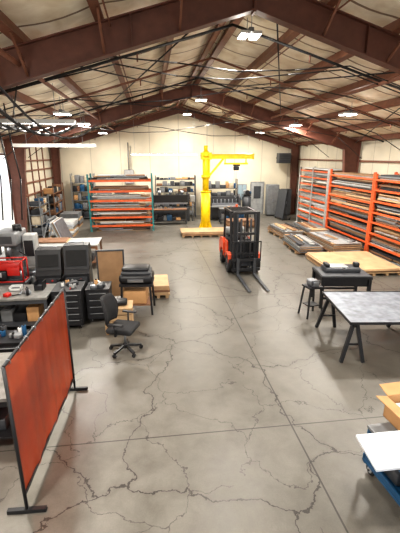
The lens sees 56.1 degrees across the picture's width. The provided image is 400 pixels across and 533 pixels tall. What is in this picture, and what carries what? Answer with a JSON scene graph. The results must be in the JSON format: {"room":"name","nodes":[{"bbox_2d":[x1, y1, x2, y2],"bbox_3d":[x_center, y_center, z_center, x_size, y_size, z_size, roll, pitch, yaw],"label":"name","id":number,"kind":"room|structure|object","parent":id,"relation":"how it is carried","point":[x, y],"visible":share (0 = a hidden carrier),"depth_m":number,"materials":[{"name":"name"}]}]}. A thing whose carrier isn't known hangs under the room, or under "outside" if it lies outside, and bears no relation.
{"room":"metal workshop","nodes":[
{"label":"metal workshop","id":0,"kind":"room"},
{"bbox_2d":[0,140,53,232],"bbox_3d":[-7.760,-1.480,10.617,0.300,4.808,29.000,-2,17,-7],"label":"wall","id":1,"kind":"structure","parent":0,"point":[38,165],"depth_m":20.87,"materials":[{"name":"metal"}]},
{"bbox_2d":[50,104,295,215],"bbox_3d":[-1.382,-7.064,25.166,16.900,7.250,0.200,-2,17,-7],"label":"wall","id":2,"kind":"structure","parent":0,"point":[110,156],"depth_m":24.89,"materials":[{"name":"beige paint"}]},
{"bbox_2d":[124,142,133,183],"bbox_3d":[-4.673,-6.752,24.556,0.600,2.600,0.220,-2,17,-7],"label":"electrical panel","id":3,"kind":"object","parent":2,"relation":"attached to","point":[128,171],"visible":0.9,"depth_m":24.60,"materials":[{"name":"grey paint"}]},
{"bbox_2d":[237,184,246,199],"bbox_3d":[2.926,-5.189,26.145,0.650,1.100,0.070,-2,17,-7],"label":"window","id":4,"kind":"structure","parent":2,"relation":"in","point":[240,187],"depth_m":26.05,"materials":[{"name":"glass"}]},
{"bbox_2d":[250,182,263,213],"bbox_3d":[3.998,-4.809,26.358,1.000,2.250,0.150,-2,17,-7],"label":"door","id":5,"kind":"structure","parent":2,"relation":"in","point":[256,188],"depth_m":26.30,"materials":[{"name":"metal"}]},
{"bbox_2d":[276,153,290,162],"bbox_3d":[5.591,-7.330,25.362,0.800,0.650,1.010,-2,17,-7],"label":"heater","id":6,"kind":"object","parent":2,"relation":"attached to","point":[281,157],"visible":1,"depth_m":24.91,"materials":[{"name":"grey paint"}]},
{"bbox_2d":[0,214,399,532],"bbox_3d":[0.460,0.569,12.427,16.900,0.150,29.200,-2,17,-7],"label":"floor","id":7,"kind":"structure","parent":0,"point":[234,412],"depth_m":6.10,"materials":[{"name":"concrete"}]},
{"bbox_2d":[0,352,14,448],"bbox_3d":[-3.420,1.946,5.640,1.650,1.066,1.300,-2,17,-7],"label":"table","id":8,"kind":"object","parent":7,"relation":"on","point":[5,426],"visible":0.12,"depth_m":5.35,"materials":[{"name":"black metal"}]},
{"bbox_2d":[0,324,29,352],"bbox_3d":[-3.416,1.567,6.932,0.920,1.056,0.550,-2,17,-7],"label":"workbench","id":9,"kind":"object","parent":7,"relation":"on","point":[9,339],"visible":0.3,"depth_m":6.75,"materials":[{"name":"black metal"}]},
{"bbox_2d":[0,224,38,285],"bbox_3d":[-5.256,-0.090,10.548,1.350,2.180,0.970,-2,17,-7],"label":"machine","id":10,"kind":"object","parent":7,"relation":"on","point":[16,242],"visible":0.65,"depth_m":10.38,"materials":[{"name":"grey paint"}]},
{"bbox_2d":[0,283,56,326],"bbox_3d":[-4.918,1.049,8.959,2.750,0.900,1.000,-2,17,-7],"label":"workbench","id":11,"kind":"object","parent":7,"relation":"on","point":[21,309],"visible":0.8,"depth_m":8.81,"materials":[{"name":"grey paint"}]},
{"bbox_2d":[0,257,31,284],"bbox_3d":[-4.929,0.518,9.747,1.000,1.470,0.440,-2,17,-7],"label":"portable generator","id":12,"kind":"object","parent":11,"relation":"on","point":[12,272],"visible":0.95,"depth_m":9.50,"materials":[{"name":"red paint"}]},
{"bbox_2d":[9,284,22,290],"bbox_3d":[-4.414,0.511,9.004,0.260,0.100,0.200,-2,17,-7],"label":"bin","id":13,"kind":"object","parent":11,"relation":"on","point":[18,287],"visible":1,"depth_m":9.00,"materials":[{"name":"white paint"}]},
{"bbox_2d":[3,286,30,297],"bbox_3d":[-4.984,0.597,8.521,2.144,0.210,0.396,-2,17,-7],"label":"tools","id":14,"kind":"object","parent":11,"relation":"on","point":[26,291],"visible":1,"depth_m":8.62,"materials":[{"name":"red paint"}]},
{"bbox_2d":[33,279,45,290],"bbox_3d":[-3.871,0.437,9.076,0.200,0.200,0.300,-2,17,-7],"label":"bin","id":15,"kind":"object","parent":11,"relation":"on","point":[39,284],"visible":1,"depth_m":9.03,"materials":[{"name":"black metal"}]},
{"bbox_2d":[27,194,50,234],"bbox_3d":[-8.314,-2.648,19.502,0.600,2.000,1.750,-2,17,-7],"label":"storage shelf","id":16,"kind":"object","parent":7,"relation":"on","point":[38,219],"visible":0.89,"depth_m":18.92,"materials":[{"name":"grey metal"}]},
{"bbox_2d":[1,287,87,514],"bbox_3d":[-2.119,1.605,5.249,0.450,1.941,2.430,-1,17,-5],"label":"screen","id":17,"kind":"object","parent":7,"relation":"on","point":[38,376],"visible":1,"depth_m":4.79,"materials":[{"name":"red plastic"}]},
{"bbox_2d":[41,182,65,220],"bbox_3d":[-8.608,-3.659,22.213,0.650,2.400,2.550,-2,17,-7],"label":"storage shelf","id":18,"kind":"object","parent":7,"relation":"on","point":[55,200],"visible":0.73,"depth_m":21.73,"materials":[{"name":"metal"}]},
{"bbox_2d":[43,215,72,237],"bbox_3d":[-6.576,-1.598,17.154,1.250,1.320,1.600,-2,17,-7],"label":"rack","id":19,"kind":"object","parent":7,"relation":"on","point":[58,225],"visible":0.56,"depth_m":16.83,"materials":[{"name":"grey metal"}]},
{"bbox_2d":[49,218,78,236],"bbox_3d":[-7.128,-2.054,19.679,1.295,0.760,1.292,-2,17,-7],"label":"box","id":20,"kind":"object","parent":7,"relation":"on","point":[72,224],"visible":0.52,"depth_m":19.21,"materials":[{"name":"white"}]},
{"bbox_2d":[35,241,93,305],"bbox_3d":[-3.660,0.223,10.173,1.360,1.792,0.826,-3,17,-9],"label":"source","id":21,"kind":"object","parent":7,"relation":"on","point":[70,261],"visible":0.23,"depth_m":9.90,"materials":[{"name":"black metal"}]},
{"bbox_2d":[50,279,86,327],"bbox_3d":[-3.156,0.891,9.132,0.680,1.103,0.750,-2,17,-7],"label":"tool chest","id":22,"kind":"object","parent":7,"relation":"on","point":[74,289],"visible":0.73,"depth_m":8.88,"materials":[{"name":"black metal"}]},
{"bbox_2d":[39,237,101,262],"bbox_3d":[-5.084,-0.491,14.159,2.600,0.900,1.300,-2,17,-7],"label":"workbench","id":23,"kind":"object","parent":7,"relation":"on","point":[94,242],"visible":0.18,"depth_m":14.08,"materials":[{"name":"grey paint"}]},
{"bbox_2d":[38,237,70,243],"bbox_3d":[-5.525,-0.987,14.134,1.135,0.060,0.856,-2,17,-7],"label":"cutting board","id":24,"kind":"object","parent":23,"relation":"on","point":[56,239],"visible":0.82,"depth_m":13.97,"materials":[{"name":"brown wood"}]},
{"bbox_2d":[60,211,82,226],"bbox_3d":[-7.548,-2.798,22.139,1.051,0.790,1.249,-2,17,-7],"label":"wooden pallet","id":25,"kind":"object","parent":7,"relation":"on","point":[66,214],"visible":0.46,"depth_m":21.66,"materials":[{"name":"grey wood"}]},
{"bbox_2d":[70,173,97,217],"bbox_3d":[-7.473,-4.513,24.214,1.450,2.900,0.550,-2,17,-7],"label":"storage shelf","id":26,"kind":"object","parent":7,"relation":"on","point":[75,178],"visible":0.7,"depth_m":23.99,"materials":[{"name":"grey metal"}]},
{"bbox_2d":[85,278,111,321],"bbox_3d":[-2.536,0.796,9.471,0.580,1.092,0.650,-2,17,-7],"label":"tool chest","id":27,"kind":"object","parent":7,"relation":"on","point":[94,290],"visible":0.71,"depth_m":9.20,"materials":[{"name":"black metal"}]},
{"bbox_2d":[96,249,124,295],"bbox_3d":[-2.505,0.248,10.622,0.780,1.490,0.500,-2,17,-7],"label":"divider","id":28,"kind":"object","parent":7,"relation":"on","point":[110,262],"visible":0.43,"depth_m":10.52,"materials":[{"name":"brown wood"}]},
{"bbox_2d":[105,298,133,334],"bbox_3d":[-1.903,1.143,8.854,0.640,0.780,0.520,-2,17,-7],"label":"wooden crate","id":29,"kind":"object","parent":7,"relation":"on","point":[123,303],"visible":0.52,"depth_m":8.64,"materials":[{"name":"brown wood"}]},
{"bbox_2d":[86,173,154,231],"bbox_3d":[-4.325,-3.583,20.810,3.510,3.050,1.260,-2,17,-7],"label":"rack","id":30,"kind":"object","parent":7,"relation":"on","point":[127,205],"visible":1,"depth_m":20.38,"materials":[{"name":"metal"}]},
{"bbox_2d":[97,193,112,208],"bbox_3d":[-6.175,-4.109,24.434,0.900,2.000,0.540,-2,17,-7],"label":"metal sheet","id":31,"kind":"object","parent":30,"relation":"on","point":[97,193],"visible":0.11,"depth_m":24.16,"materials":[{"name":"grey paint"}]},
{"bbox_2d":[133,192,145,207],"bbox_3d":[-3.993,-4.044,24.745,0.800,1.700,0.540,-2,17,-7],"label":"metal sheet","id":32,"kind":"object","parent":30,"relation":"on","point":[133,192],"visible":0.25,"depth_m":24.33,"materials":[{"name":"beige paint"}]},
{"bbox_2d":[100,293,142,357],"bbox_3d":[-1.659,1.218,7.843,0.783,1.210,0.773,4,17,12],"label":"office chair","id":33,"kind":"object","parent":7,"relation":"on","point":[109,304],"visible":1,"depth_m":7.82,"materials":[{"name":"black fabric"}]},
{"bbox_2d":[119,264,155,314],"bbox_3d":[-1.653,0.587,9.942,0.860,1.232,0.690,0,17,-2],"label":"saw","id":34,"kind":"object","parent":7,"relation":"on","point":[135,279],"visible":0.94,"depth_m":9.66,"materials":[{"name":"black metal"}]},
{"bbox_2d":[148,274,169,297],"bbox_3d":[-1.269,0.598,11.432,0.652,0.360,1.163,-2,17,-7],"label":"wooden pallet","id":35,"kind":"object","parent":7,"relation":"on","point":[161,282],"visible":0.7,"depth_m":10.94,"materials":[{"name":"brown wood"}]},
{"bbox_2d":[150,206,186,223],"bbox_3d":[-1.906,-3.143,22.793,2.200,1.081,0.609,-2,17,-7],"label":"workbench","id":36,"kind":"object","parent":7,"relation":"on","point":[170,217],"visible":0.85,"depth_m":22.63,"materials":[{"name":"grey paint"}]},
{"bbox_2d":[153,190,194,221],"bbox_3d":[-1.694,-3.893,23.882,2.660,1.900,1.150,-2,17,-7],"label":"press brake","id":37,"kind":"object","parent":7,"relation":"on","point":[159,199],"visible":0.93,"depth_m":23.35,"materials":[{"name":"grey paint"}]},
{"bbox_2d":[50,106,299,213],"bbox_3d":[-1.331,-6.831,24.822,16.267,7.000,0.240,-2,17,-7],"label":"frame","id":38,"kind":"object","parent":7,"relation":"on","point":[55,152],"visible":0.72,"depth_m":24.14,"materials":[{"name":"brown metal"}]},
{"bbox_2d":[155,175,195,216],"bbox_3d":[-1.618,-4.647,24.931,2.650,2.750,0.500,-2,17,-7],"label":"storage shelf","id":39,"kind":"object","parent":7,"relation":"on","point":[172,183],"visible":0.67,"depth_m":24.63,"materials":[{"name":"grey metal"}]},
{"bbox_2d":[3,83,361,232],"bbox_3d":[-0.340,-4.633,17.404,16.267,7.001,0.240,-2,17,-7],"label":"frame","id":40,"kind":"object","parent":7,"relation":"on","point":[350,160],"visible":0.64,"depth_m":16.60,"materials":[{"name":"brown metal"}]},
{"bbox_2d":[0,0,399,90],"bbox_3d":[0.969,-1.731,7.608,16.267,7.001,0.240,-2,17,-7],"label":"roof beam","id":41,"kind":"structure","parent":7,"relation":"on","point":[55,53],"depth_m":6.64,"materials":[{"name":"brown metal"}]},
{"bbox_2d":[180,227,223,237],"bbox_3d":[0.226,-1.794,19.665,2.461,0.270,1.244,-2,17,-7],"label":"wooden pallet","id":42,"kind":"object","parent":7,"relation":"on","point":[192,232],"visible":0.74,"depth_m":19.17,"materials":[{"name":"beige wood"}]},
{"bbox_2d":[209,179,237,195],"bbox_3d":[1.404,-4.644,25.361,2.150,2.500,0.450,-2,17,-7],"label":"storage shelf","id":43,"kind":"object","parent":7,"relation":"on","point":[228,185],"visible":0.41,"depth_m":25.06,"materials":[{"name":"black metal"}]},
{"bbox_2d":[210,194,240,219],"bbox_3d":[1.600,-3.891,24.402,2.040,1.600,1.200,-2,17,-7],"label":"machine","id":44,"kind":"object","parent":7,"relation":"on","point":[216,202],"visible":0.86,"depth_m":24.24,"materials":[{"name":"grey paint"}]},
{"bbox_2d":[199,145,253,227],"bbox_3d":[1.360,-4.270,20.577,3.120,4.500,1.000,-2,17,-7],"label":"crane","id":45,"kind":"object","parent":7,"relation":"on","point":[206,156],"visible":0.92,"depth_m":20.21,"materials":[{"name":"yellow metal"}]},
{"bbox_2d":[219,206,246,223],"bbox_3d":[2.075,-3.210,23.195,1.800,0.980,0.600,-2,17,-7],"label":"workbench","id":46,"kind":"object","parent":7,"relation":"on","point":[221,216],"visible":0.23,"depth_m":23.10,"materials":[{"name":"grey paint"}]},
{"bbox_2d":[226,218,253,227],"bbox_3d":[2.342,-2.540,21.885,1.644,0.440,0.937,-2,17,-7],"label":"sheets","id":47,"kind":"object","parent":7,"relation":"on","point":[227,219],"visible":0.34,"depth_m":21.55,"materials":[{"name":"brown wood"}]},
{"bbox_2d":[219,204,269,291],"bbox_3d":[1.547,-0.855,13.007,1.200,2.249,4.030,-2,17,-7],"label":"forklift","id":48,"kind":"object","parent":7,"relation":"on","point":[236,249],"visible":1,"depth_m":12.94,"materials":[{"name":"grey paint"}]},
{"bbox_2d":[242,190,250,217],"bbox_3d":[3.123,-4.216,25.140,0.625,1.811,0.600,-2,17,-7],"label":"air compressor","id":49,"kind":"object","parent":7,"relation":"on","point":[246,198],"visible":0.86,"depth_m":24.84,"materials":[{"name":"grey paint"}]},
{"bbox_2d":[265,184,278,215],"bbox_3d":[4.971,-4.591,25.886,0.800,2.100,0.540,-2,17,-7],"label":"tall cabinet","id":50,"kind":"object","parent":7,"relation":"on","point":[272,190],"visible":0.83,"depth_m":25.64,"materials":[{"name":"grey metal"}]},
{"bbox_2d":[274,189,291,219],"bbox_3d":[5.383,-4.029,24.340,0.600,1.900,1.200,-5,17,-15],"label":"tall cabinet","id":51,"kind":"object","parent":7,"relation":"on","point":[283,194],"visible":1,"depth_m":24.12,"materials":[{"name":"grey metal"}]},
{"bbox_2d":[267,223,303,238],"bbox_3d":[4.431,-1.888,19.588,1.200,0.494,2.277,-3,17,-10],"label":"stack","id":52,"kind":"object","parent":7,"relation":"on","point":[287,228],"visible":0.94,"depth_m":19.09,"materials":[{"name":"brown wood"}]},
{"bbox_2d":[282,233,322,253],"bbox_3d":[4.517,-1.024,16.672,1.100,0.494,2.436,-1,17,-4],"label":"stack","id":53,"kind":"object","parent":7,"relation":"on","point":[301,244],"visible":0.97,"depth_m":15.95,"materials":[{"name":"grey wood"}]},
{"bbox_2d":[298,278,323,318],"bbox_3d":[2.875,0.795,9.662,0.475,0.993,0.435,-6,17,-18],"label":"stand","id":54,"kind":"object","parent":7,"relation":"on","point":[312,284],"visible":0.99,"depth_m":9.54,"materials":[{"name":"black metal"}]},
{"bbox_2d":[293,222,329,235],"bbox_3d":[5.746,-1.913,19.543,1.100,0.567,2.468,-1,17,-5],"label":"stack","id":55,"kind":"object","parent":7,"relation":"on","point":[307,227],"visible":0.62,"depth_m":19.00,"materials":[{"name":"brown wood"}]},
{"bbox_2d":[296,167,341,230],"bbox_3d":[6.775,-3.873,21.261,1.060,3.350,4.060,-2,17,-7],"label":"storage rack","id":56,"kind":"object","parent":7,"relation":"on","point":[315,212],"visible":0.62,"depth_m":20.96,"materials":[{"name":"grey metal"}]},
{"bbox_2d":[307,231,361,251],"bbox_3d":[5.955,-1.130,16.847,1.400,0.598,2.668,-3,17,-9],"label":"stack","id":57,"kind":"object","parent":7,"relation":"on","point":[331,241],"visible":0.91,"depth_m":16.03,"materials":[{"name":"brown wood"}]},
{"bbox_2d":[311,261,372,307],"bbox_3d":[3.920,0.459,10.491,1.350,1.160,0.950,0,17,1],"label":"workbench","id":58,"kind":"object","parent":7,"relation":"on","point":[352,276],"visible":0.86,"depth_m":10.16,"materials":[{"name":"black metal"}]},
{"bbox_2d":[305,251,399,275],"bbox_3d":[5.666,-0.136,14.122,2.573,0.240,2.586,-2,17,-5],"label":"sheets","id":59,"kind":"object","parent":7,"relation":"on","point":[372,264],"visible":0.73,"depth_m":14.00,"materials":[{"name":"beige wood"}]},
{"bbox_2d":[315,291,399,362],"bbox_3d":[4.014,1.273,8.200,2.422,0.922,1.730,0,17,0],"label":"table","id":60,"kind":"object","parent":7,"relation":"on","point":[358,308],"visible":1,"depth_m":7.97,"materials":[{"name":"black metal"}]},
{"bbox_2d":[325,169,397,250],"bbox_3d":[7.281,-2.750,17.471,1.060,3.350,3.990,-2,17,-7],"label":"storage rack","id":61,"kind":"object","parent":7,"relation":"on","point":[354,217],"visible":0.73,"depth_m":17.07,"materials":[{"name":"orange metal"}]},
{"bbox_2d":[362,422,399,505],"bbox_3d":[2.744,2.498,4.418,1.000,0.699,1.200,-3,17,-11],"label":"cart","id":62,"kind":"object","parent":7,"relation":"on","point":[390,480],"visible":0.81,"depth_m":4.60,"materials":[{"name":"blue paint"}]},
{"bbox_2d":[356,431,399,471],"bbox_3d":[2.483,2.072,4.106,1.370,0.290,0.500,0,17,-1],"label":"sheet","id":63,"kind":"object","parent":62,"relation":"on","point":[382,449],"visible":1,"depth_m":4.08,"materials":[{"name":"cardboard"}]},
{"bbox_2d":[376,382,399,430],"bbox_3d":[2.689,1.827,4.820,0.811,0.355,0.651,-3,17,-11],"label":"cardboard box","id":64,"kind":"object","parent":62,"relation":"on","point":[391,401],"visible":1,"depth_m":4.85,"materials":[{"name":"brown cardboard"}]},
{"bbox_2d":[366,173,399,266],"bbox_3d":[7.783,-1.613,13.721,1.060,3.300,3.990,-2,17,-7],"label":"storage rack","id":65,"kind":"object","parent":7,"relation":"on","point":[389,242],"visible":0.96,"depth_m":14.62,"materials":[{"name":"orange metal"}]},
{"bbox_2d":[0,0,399,141],"bbox_3d":[0.460,-5.303,10.688,16.995,2.622,29.200,-2,17,-7],"label":"ceiling","id":66,"kind":"structure","parent":0,"point":[35,18],"depth_m":10.94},
{"bbox_2d":[13,104,76,124],"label":"light","id":67,"kind":"object","parent":66,"relation":"hanging from","point":[45,121],"depth_m":9.05,"materials":[{"name":"white paint"}]},
{"bbox_2d":[0,0,399,145],"bbox_3d":[0.474,-5.132,10.625,16.326,2.525,28.980,-2,17,-7],"label":"roof","id":68,"kind":"structure","parent":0,"point":[6,25],"depth_m":11.29,"materials":[{"name":"brown metal"}]},
{"bbox_2d":[11,116,96,146],"bbox_3d":[-5.103,-4.850,13.023,2.800,1.342,0.400,-2,17,-7],"label":"light","id":69,"kind":"object","parent":68,"relation":"hanging from","point":[26,144],"visible":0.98,"depth_m":13.05,"materials":[{"name":"white paint"}]},
{"bbox_2d":[52,97,71,114],"bbox_3d":[-4.193,-4.859,11.354,0.460,0.492,0.440,-2,17,-7],"label":"light","id":70,"kind":"object","parent":68,"relation":"hanging from","point":[60,112],"visible":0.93,"depth_m":11.22,"materials":[{"name":"white paint"}]},
{"bbox_2d":[77,116,89,124],"bbox_3d":[-4.688,-5.958,15.063,0.460,0.492,0.440,-2,17,-7],"label":"light","id":71,"kind":"object","parent":68,"relation":"hanging from","point":[82,122],"visible":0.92,"depth_m":14.92,"materials":[{"name":"white paint"}]},
{"bbox_2d":[131,125,197,154],"bbox_3d":[-2.144,-8.114,22.440,4.000,2.752,0.120,-2,17,-7],"label":"strip light","id":72,"kind":"object","parent":68,"relation":"hanging from","point":[133,125],"visible":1,"depth_m":22.74,"materials":[{"name":"white paint"}]},
{"bbox_2d":[0,0,399,219],"bbox_3d":[0.473,-3.690,11.062,15.717,4.195,28.400,-2,17,-7],"label":"conduit","id":73,"kind":"object","parent":68,"relation":"attached to","point":[19,127],"visible":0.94,"depth_m":9.78,"materials":[{"name":"black metal"}]},
{"bbox_2d":[0,119,14,124],"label":"light","id":74,"kind":"object","parent":73,"relation":"hanging from","point":[5,121],"depth_m":8.92,"materials":[{"name":"white paint"}]},
{"bbox_2d":[0,23,399,146],"bbox_3d":[0.473,-4.917,10.698,15.517,2.305,28.400,-2,17,-7],"label":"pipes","id":75,"kind":"object","parent":68,"relation":"attached to","point":[3,53],"visible":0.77,"depth_m":11.13,"materials":[{"name":"black metal"}]},
{"bbox_2d":[195,85,206,100],"bbox_3d":[0.046,-7.396,15.901,0.460,0.675,0.440,-2,17,-7],"label":"light","id":76,"kind":"object","parent":68,"relation":"hanging from","point":[200,98],"visible":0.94,"depth_m":15.81,"materials":[{"name":"white paint"}]},
{"bbox_2d":[212,139,251,153],"bbox_3d":[1.923,-8.095,22.989,2.600,2.404,0.120,-2,17,-7],"label":"strip light","id":77,"kind":"object","parent":68,"relation":"hanging from","point":[213,139],"visible":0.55,"depth_m":23.22,"materials":[{"name":"white paint"}]},
{"bbox_2d":[237,18,261,39],"bbox_3d":[1.075,-5.234,8.162,0.460,0.425,0.440,-2,17,-7],"label":"light","id":78,"kind":"object","parent":68,"relation":"hanging from","point":[252,34],"visible":0.94,"depth_m":8.08,"materials":[{"name":"white paint"}]},
{"bbox_2d":[289,118,302,125],"bbox_3d":[4.336,-6.549,16.935,0.460,0.364,0.440,-2,17,-7],"label":"light","id":79,"kind":"object","parent":68,"relation":"hanging from","point":[297,122],"visible":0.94,"depth_m":16.84,"materials":[{"name":"white paint"}]},
{"bbox_2d":[338,106,357,115],"bbox_3d":[4.933,-5.225,12.465,0.460,0.364,0.440,-2,17,-7],"label":"light","id":80,"kind":"object","parent":68,"relation":"hanging from","point":[350,112],"visible":0.98,"depth_m":12.34,"materials":[{"name":"white paint"}]},
{"bbox_2d":[0,0,399,146],"bbox_3d":[-0.181,-6.352,15.601,15.834,2.240,19.523,-2,17,-7],"label":"rods","id":81,"kind":"object","parent":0,"point":[181,1],"depth_m":10.10,"materials":[{"name":"brown metal"}]},
{"bbox_2d":[295,139,399,241],"bbox_3d":[8.706,-2.079,12.639,0.300,4.808,29.000,-2,17,-7],"label":"wall","id":82,"kind":"structure","parent":0,"point":[383,158],"depth_m":18.04,"materials":[{"name":"paint"}]},
{"label":"outside","id":83,"kind":"structure","parent":0,"visible":0},
{"bbox_2d":[0,193,14,250],"bbox_3d":[-1.588,0.419,13.055,80.000,0.180,65.000,-2,17,-7],"label":"ground","id":84,"kind":"structure","parent":83,"point":[7,222],"depth_m":27.07,"materials":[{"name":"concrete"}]}
]}

